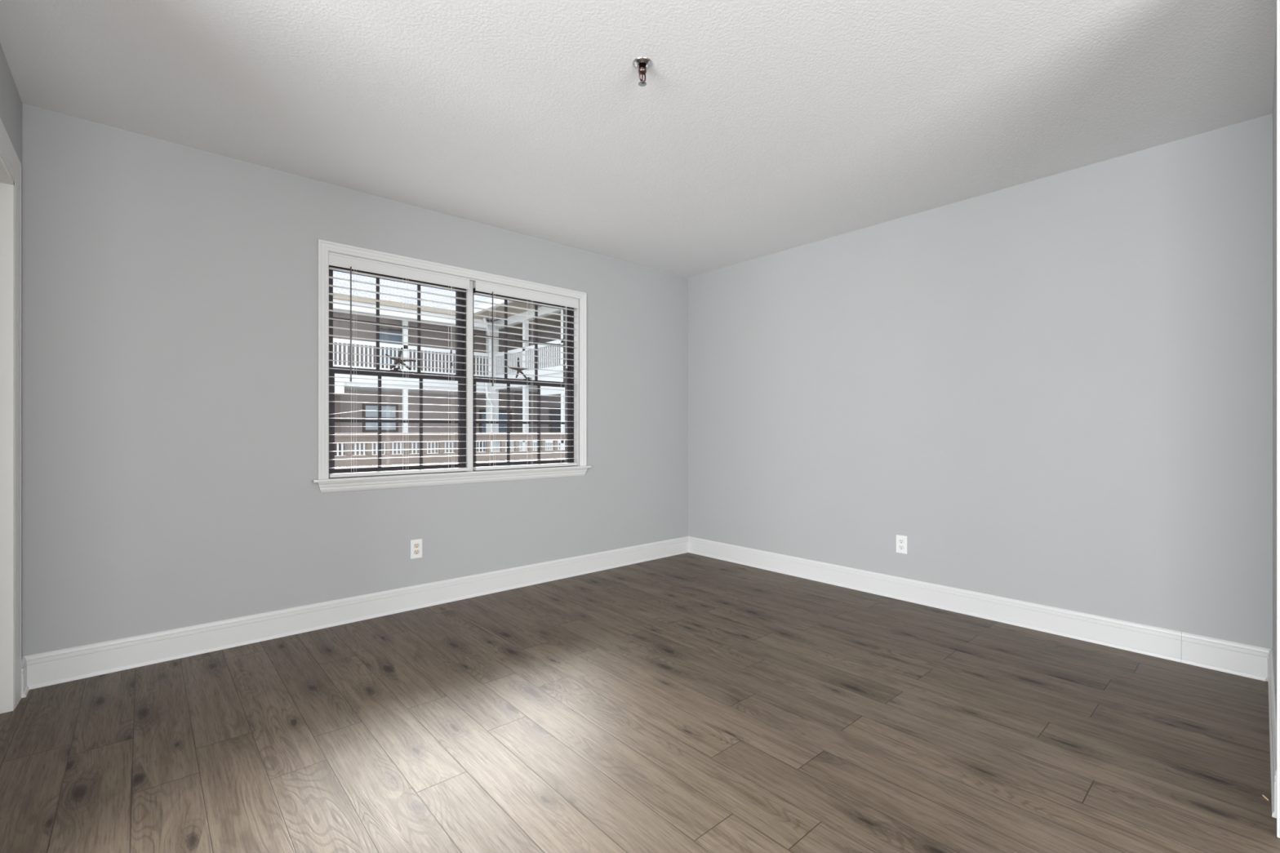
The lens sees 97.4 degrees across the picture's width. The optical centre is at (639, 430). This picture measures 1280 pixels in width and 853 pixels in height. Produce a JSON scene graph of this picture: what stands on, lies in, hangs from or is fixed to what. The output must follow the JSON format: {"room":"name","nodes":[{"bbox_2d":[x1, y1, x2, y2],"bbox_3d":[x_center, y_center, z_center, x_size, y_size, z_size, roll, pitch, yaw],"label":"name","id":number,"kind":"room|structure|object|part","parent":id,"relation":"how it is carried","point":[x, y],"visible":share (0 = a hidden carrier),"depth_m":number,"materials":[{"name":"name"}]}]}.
{"room":"empty bedroom","nodes":[
{"label":"empty bedroom","id":0,"kind":"room"},
{"bbox_2d":[0,43,22,657],"bbox_3d":[-2.099,-0.142,1.718,0.118,2.440,1.555,0,0,-42],"label":"wall","id":1,"kind":"structure","parent":0,"point":[11,103],"depth_m":2.18,"materials":[{"name":"grey paint"}]},
{"bbox_2d":[0,118,21,713],"bbox_3d":[-2.190,0.002,1.822,0.134,2.152,1.056,0,0,-42],"label":"door","id":2,"kind":"structure","parent":1,"relation":"in","point":[10,163],"depth_m":2.15,"materials":[{"name":"white paint"}]},
{"bbox_2d":[21,656,29,697],"bbox_3d":[-2.526,1.008,2.305,0.022,0.139,0.109,0,0,-42],"label":"baseboard","id":3,"kind":"structure","parent":1,"relation":"attached to","point":[24,688],"depth_m":2.28,"materials":[{"name":"white paint"}]},
{"bbox_2d":[22,103,688,656],"bbox_3d":[-1.122,-0.142,3.733,4.297,2.440,0.165,0,0,-42],"label":"wall","id":4,"kind":"structure","parent":0,"point":[170,289],"depth_m":2.80,"materials":[{"name":"grey paint"}]},
{"bbox_2d":[23,536,688,689],"bbox_3d":[-1.064,1.008,3.659,4.007,0.139,0.022,0,0,-42],"label":"baseboard","id":5,"kind":"structure","parent":4,"relation":"attached to","point":[46,668],"depth_m":3.00,"materials":[{"name":"white paint"}]},
{"bbox_2d":[410,538,422,559],"bbox_3d":[-1.356,0.718,3.409,0.070,0.114,0.008,0,0,-42],"label":"wall outlet","id":6,"kind":"object","parent":4,"relation":"attached to","point":[415,544],"visible":1,"depth_m":3.40,"materials":[{"name":"plastic"}]},
{"bbox_2d":[413,549,419,554],"bbox_3d":[-1.355,0.738,3.408,0.034,0.027,0.003,0,0,-42],"label":"receptacle","id":7,"kind":"object","parent":6,"relation":"attached to","point":[415,551],"depth_m":3.41,"materials":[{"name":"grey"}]},
{"bbox_2d":[413,543,419,548],"bbox_3d":[-1.355,0.699,3.408,0.034,0.027,0.003,0,0,-42],"label":"receptacle","id":8,"kind":"object","parent":6,"relation":"attached to","point":[415,545],"depth_m":3.41,"materials":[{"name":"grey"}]},
{"bbox_2d":[311,239,591,493],"bbox_3d":[-1.124,-0.348,3.703,1.853,1.383,0.196,0,0,-42],"label":"window","id":9,"kind":"structure","parent":4,"relation":"in","point":[466,431],"depth_m":3.67,"materials":[{"name":"white paint"}]},
{"bbox_3d":[-1.483,-0.641,3.455,0.807,0.626,0.028,0,0,-42],"label":"sash","id":10,"kind":"part","parent":9,"relation":"part of","materials":[{"name":"brown metal"}]},
{"bbox_3d":[-1.459,-0.054,3.428,0.807,0.615,0.028,0,0,-42],"label":"sash","id":11,"kind":"part","parent":9,"relation":"part of","materials":[{"name":"brown metal"}]},
{"bbox_2d":[328,252,469,477],"bbox_3d":[-1.423,-0.359,3.380,0.816,1.241,0.068,0,0,-42],"label":"window blind","id":12,"kind":"object","parent":9,"relation":"attached to","point":[335,260],"visible":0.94,"depth_m":3.37,"materials":[{"name":"white plastic"}]},
{"bbox_3d":[-1.631,-0.349,3.204,0.013,1.178,0.055,0,0,-42],"label":"ladder cord","id":13,"kind":"part","parent":12,"relation":"part of","materials":[{"name":"white fabric"}]},
{"bbox_3d":[-1.427,0.251,3.385,0.804,0.021,0.052,0,0,-42],"label":"rail","id":14,"kind":"part","parent":12,"relation":"part of","materials":[{"name":"white plastic"}]},
{"bbox_3d":[-1.416,-0.349,3.394,0.013,1.178,0.055,0,0,-42],"label":"ladder cord","id":15,"kind":"part","parent":12,"relation":"part of","materials":[{"name":"white fabric"}]},
{"bbox_3d":[-1.204,-0.349,3.582,0.013,1.178,0.055,0,0,-42],"label":"ladder cord","id":16,"kind":"part","parent":12,"relation":"part of","materials":[{"name":"white fabric"}]},
{"bbox_3d":[-1.191,-0.674,3.550,0.006,0.495,0.002,0,0,-15],"label":"pull cord","id":17,"kind":"part","parent":12,"relation":"part of","materials":[{"name":"white fabric"}]},
{"bbox_2d":[385,347,416,370],"bbox_3d":[-1.459,-0.439,3.428,0.185,0.138,0.019,0,0,-42],"label":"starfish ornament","id":18,"kind":"object","parent":9,"relation":"attached to","point":[397,360],"visible":0.94,"depth_m":3.42,"materials":[{"name":"metal"}]},
{"bbox_3d":[-1.160,-0.354,3.729,1.682,1.259,0.110,0,0,-42],"label":"frame","id":19,"kind":"part","parent":9,"relation":"part of","materials":[{"name":"brown metal"}]},
{"bbox_2d":[506,357,527,378],"bbox_3d":[-0.860,-0.443,3.959,0.172,0.146,0.019,0,0,-42],"label":"starfish ornament","id":20,"kind":"object","parent":9,"relation":"attached to","point":[518,370],"visible":0.84,"depth_m":3.96,"materials":[{"name":"metal"}]},
{"bbox_3d":[-0.848,-0.641,4.018,0.805,0.626,0.028,0,0,-42],"label":"sash","id":21,"kind":"part","parent":9,"relation":"part of","materials":[{"name":"brown metal"}]},
{"bbox_3d":[-0.825,-0.054,3.991,0.805,0.615,0.028,0,0,-42],"label":"sash","id":22,"kind":"part","parent":9,"relation":"part of","materials":[{"name":"brown metal"}]},
{"bbox_2d":[472,280,578,470],"bbox_3d":[-0.781,-0.359,3.949,0.814,1.241,0.068,0,0,-42],"label":"window blind","id":23,"kind":"object","parent":9,"relation":"attached to","point":[479,286],"visible":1,"depth_m":3.92,"materials":[{"name":"white plastic"}]},
{"bbox_3d":[-0.786,0.251,3.954,0.802,0.021,0.052,0,0,-42],"label":"rail","id":24,"kind":"part","parent":23,"relation":"part of","materials":[{"name":"white plastic"}]},
{"bbox_2d":[0,0,1276,277],"bbox_3d":[0.142,-1.412,0.206,7.085,0.100,7.120,0,0,-42],"label":"ceiling","id":25,"kind":"structure","parent":0,"point":[756,128],"depth_m":2.25,"materials":[{"name":"paint"}]},
{"bbox_2d":[632,56,652,86],"bbox_3d":[0.009,-1.323,2.082,0.072,0.079,0.072,0,0,-42],"label":"sprinkler","id":26,"kind":"object","parent":25,"relation":"attached to","point":[642,64],"visible":1,"depth_m":2.07,"materials":[{"name":"silver metal"}]},
{"bbox_2d":[0,552,1279,852],"bbox_3d":[0.141,1.078,0.108,6.955,0.001,6.975,0,0,-42],"label":"floor","id":27,"kind":"structure","parent":0,"point":[687,702],"depth_m":1.95,"materials":[{"name":"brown wood"}]},
{"bbox_2d":[688,113,1272,648],"bbox_3d":[1.713,-0.142,3.660,0.150,2.440,3.705,0,0,-42],"label":"wall","id":28,"kind":"structure","parent":0,"point":[1057,388],"depth_m":3.07,"materials":[{"name":"grey paint"}]},
{"bbox_2d":[896,534,906,554],"bbox_3d":[1.671,0.727,3.589,0.008,0.114,0.070,0,0,-42],"label":"wall outlet","id":29,"kind":"object","parent":28,"relation":"attached to","point":[901,540],"visible":1,"depth_m":3.59,"materials":[{"name":"plastic"}]},
{"bbox_2d":[898,545,904,549],"bbox_3d":[1.669,0.747,3.587,0.003,0.027,0.034,0,0,-42],"label":"receptacle","id":30,"kind":"object","parent":29,"relation":"attached to","point":[900,547],"depth_m":3.59,"materials":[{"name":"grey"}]},
{"bbox_2d":[898,538,904,543],"bbox_3d":[1.669,0.708,3.587,0.003,0.027,0.034,0,0,-42],"label":"receptacle","id":31,"kind":"object","parent":29,"relation":"attached to","point":[900,540],"depth_m":3.59,"materials":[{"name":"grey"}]},
{"bbox_2d":[688,536,1271,681],"bbox_3d":[1.565,1.008,3.698,0.022,0.139,3.452,0,0,-42],"label":"baseboard","id":32,"kind":"structure","parent":28,"relation":"attached to","point":[1251,661],"depth_m":3.07,"materials":[{"name":"white paint"}]},
{"bbox_2d":[1272,17,1276,715],"bbox_3d":[2.247,-0.142,1.901,1.385,2.440,0.143,0,0,-42],"label":"wall","id":33,"kind":"structure","parent":0,"point":[1274,104],"depth_m":2.07,"materials":[{"name":"grey paint"}]},
{"bbox_2d":[1267,648,1276,817],"bbox_3d":[2.241,1.008,1.991,1.275,0.139,0.014,0,0,-42],"label":"baseboard","id":34,"kind":"structure","parent":33,"relation":"attached to","point":[1272,702],"depth_m":1.84,"materials":[{"name":"white paint"}]},
{"bbox_2d":[1276,0,1279,838],"bbox_3d":[1.770,-0.142,1.466,0.118,2.440,0.145,0,0,-42],"label":"trim","id":35,"kind":"structure","parent":33,"relation":"attached to","point":[1277,1],"depth_m":1.49,"materials":[{"name":"white paint"}]},
{"label":"outside","id":36,"kind":"structure","parent":0,"visible":0},
{"bbox_3d":[-17.925,4.328,27.755,70.000,0.100,54.680,0,0,-42],"label":"ground","id":37,"kind":"structure","parent":36,"visible":0},
{"bbox_2d":[333,271,564,468],"bbox_3d":[-6.831,-0.872,15.995,23.000,10.300,21.000,0,0,-42],"label":"apartment block","id":38,"kind":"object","parent":37,"relation":"on","point":[548,415],"visible":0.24,"depth_m":17.43,"materials":[{"name":"grey"}]},
{"bbox_3d":[-8.139,-0.397,17.629,0.910,0.750,0.040,0,0,-42],"label":"pane","id":39,"kind":"part","parent":38,"relation":"part of","materials":[{"name":"clear glass"}]},
{"bbox_3d":[-7.884,-2.597,17.854,0.810,1.110,0.040,0,0,-42],"label":"pane","id":40,"kind":"part","parent":38,"relation":"part of","materials":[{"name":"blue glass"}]},
{"bbox_3d":[-6.955,-1.077,16.633,0.120,4.410,0.120,0,0,-42],"label":"porch post","id":41,"kind":"part","parent":38,"relation":"part of","materials":[{"name":"white wood"}]},
{"bbox_3d":[-10.320,0.658,13.637,14.650,0.840,0.100,0,0,-42],"label":"porch railing","id":42,"kind":"part","parent":38,"relation":"part of","materials":[{"name":"white wood"}]},
{"bbox_3d":[-10.320,-2.122,13.637,14.650,0.800,0.100,0,0,-42],"label":"porch railing","id":43,"kind":"part","parent":38,"relation":"part of","materials":[{"name":"white wood"}]},
{"bbox_3d":[-10.267,-1.522,13.577,14.650,0.360,0.060,0,0,-42],"label":"deck trim","id":44,"kind":"part","parent":38,"relation":"part of","materials":[{"name":"white wood"}]},
{"bbox_3d":[-5.205,0.193,20.229,1.110,1.730,0.040,0,0,-42],"label":"pane","id":45,"kind":"part","parent":38,"relation":"part of","materials":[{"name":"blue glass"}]},
{"bbox_3d":[-3.470,-1.107,17.050,0.130,4.470,0.140,0,0,-42],"label":"porch post","id":46,"kind":"part","parent":38,"relation":"part of","materials":[{"name":"white wood"}]},
{"bbox_3d":[-1.119,-2.122,14.377,0.100,0.800,11.000,0,0,-42],"label":"porch railing","id":47,"kind":"part","parent":38,"relation":"part of","materials":[{"name":"white wood"}]},
{"bbox_3d":[-1.119,0.658,14.377,0.100,0.840,11.000,0,0,-42],"label":"porch railing","id":48,"kind":"part","parent":38,"relation":"part of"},
{"bbox_3d":[-1.175,-1.657,14.327,0.050,0.110,11.000,0,0,-42],"label":"deck trim","id":49,"kind":"part","parent":38,"relation":"part of","materials":[{"name":"white wood"}]},
{"bbox_3d":[-2.716,0.178,18.574,0.040,1.760,0.860,0,0,-42],"label":"pane","id":50,"kind":"part","parent":38,"relation":"part of","materials":[{"name":"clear glass"}]},
{"bbox_3d":[-2.616,-2.522,18.462,0.040,0.860,1.160,0,0,-42],"label":"pane","id":51,"kind":"part","parent":38,"relation":"part of","materials":[{"name":"clear glass"}]},
{"bbox_3d":[-2.090,-1.107,15.494,0.130,4.470,0.140,0,0,-42],"label":"porch post","id":52,"kind":"part","parent":38,"relation":"part of","materials":[{"name":"white wood"}]},
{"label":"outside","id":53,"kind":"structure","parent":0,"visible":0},
{"bbox_3d":[-0.681,1.168,5.290,12.000,0.140,1.580,0,0,-42],"label":"floor","id":54,"kind":"structure","parent":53,"visible":0},
{"bbox_2d":[334,432,564,468],"bbox_3d":[-1.087,0.559,5.865,7.045,1.077,0.160,0,0,-42],"label":"walkway railing","id":55,"kind":"object","parent":54,"relation":"on","point":[441,437],"visible":0.07,"depth_m":5.14,"materials":[{"name":"white wood"}]},
{"bbox_3d":[-1.050,0.074,5.858,7.000,0.048,0.040,0,0,-42],"label":"rail","id":56,"kind":"part","parent":55,"relation":"part of","materials":[{"name":"beige wood"}]},
{"bbox_3d":[-1.050,0.249,5.858,7.000,0.087,0.040,0,0,-42],"label":"rail","id":57,"kind":"part","parent":55,"relation":"part of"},
{"bbox_3d":[-1.064,0.035,5.873,7.000,0.029,0.140,0,0,-42],"label":"cap rail","id":58,"kind":"part","parent":55,"relation":"part of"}
]}

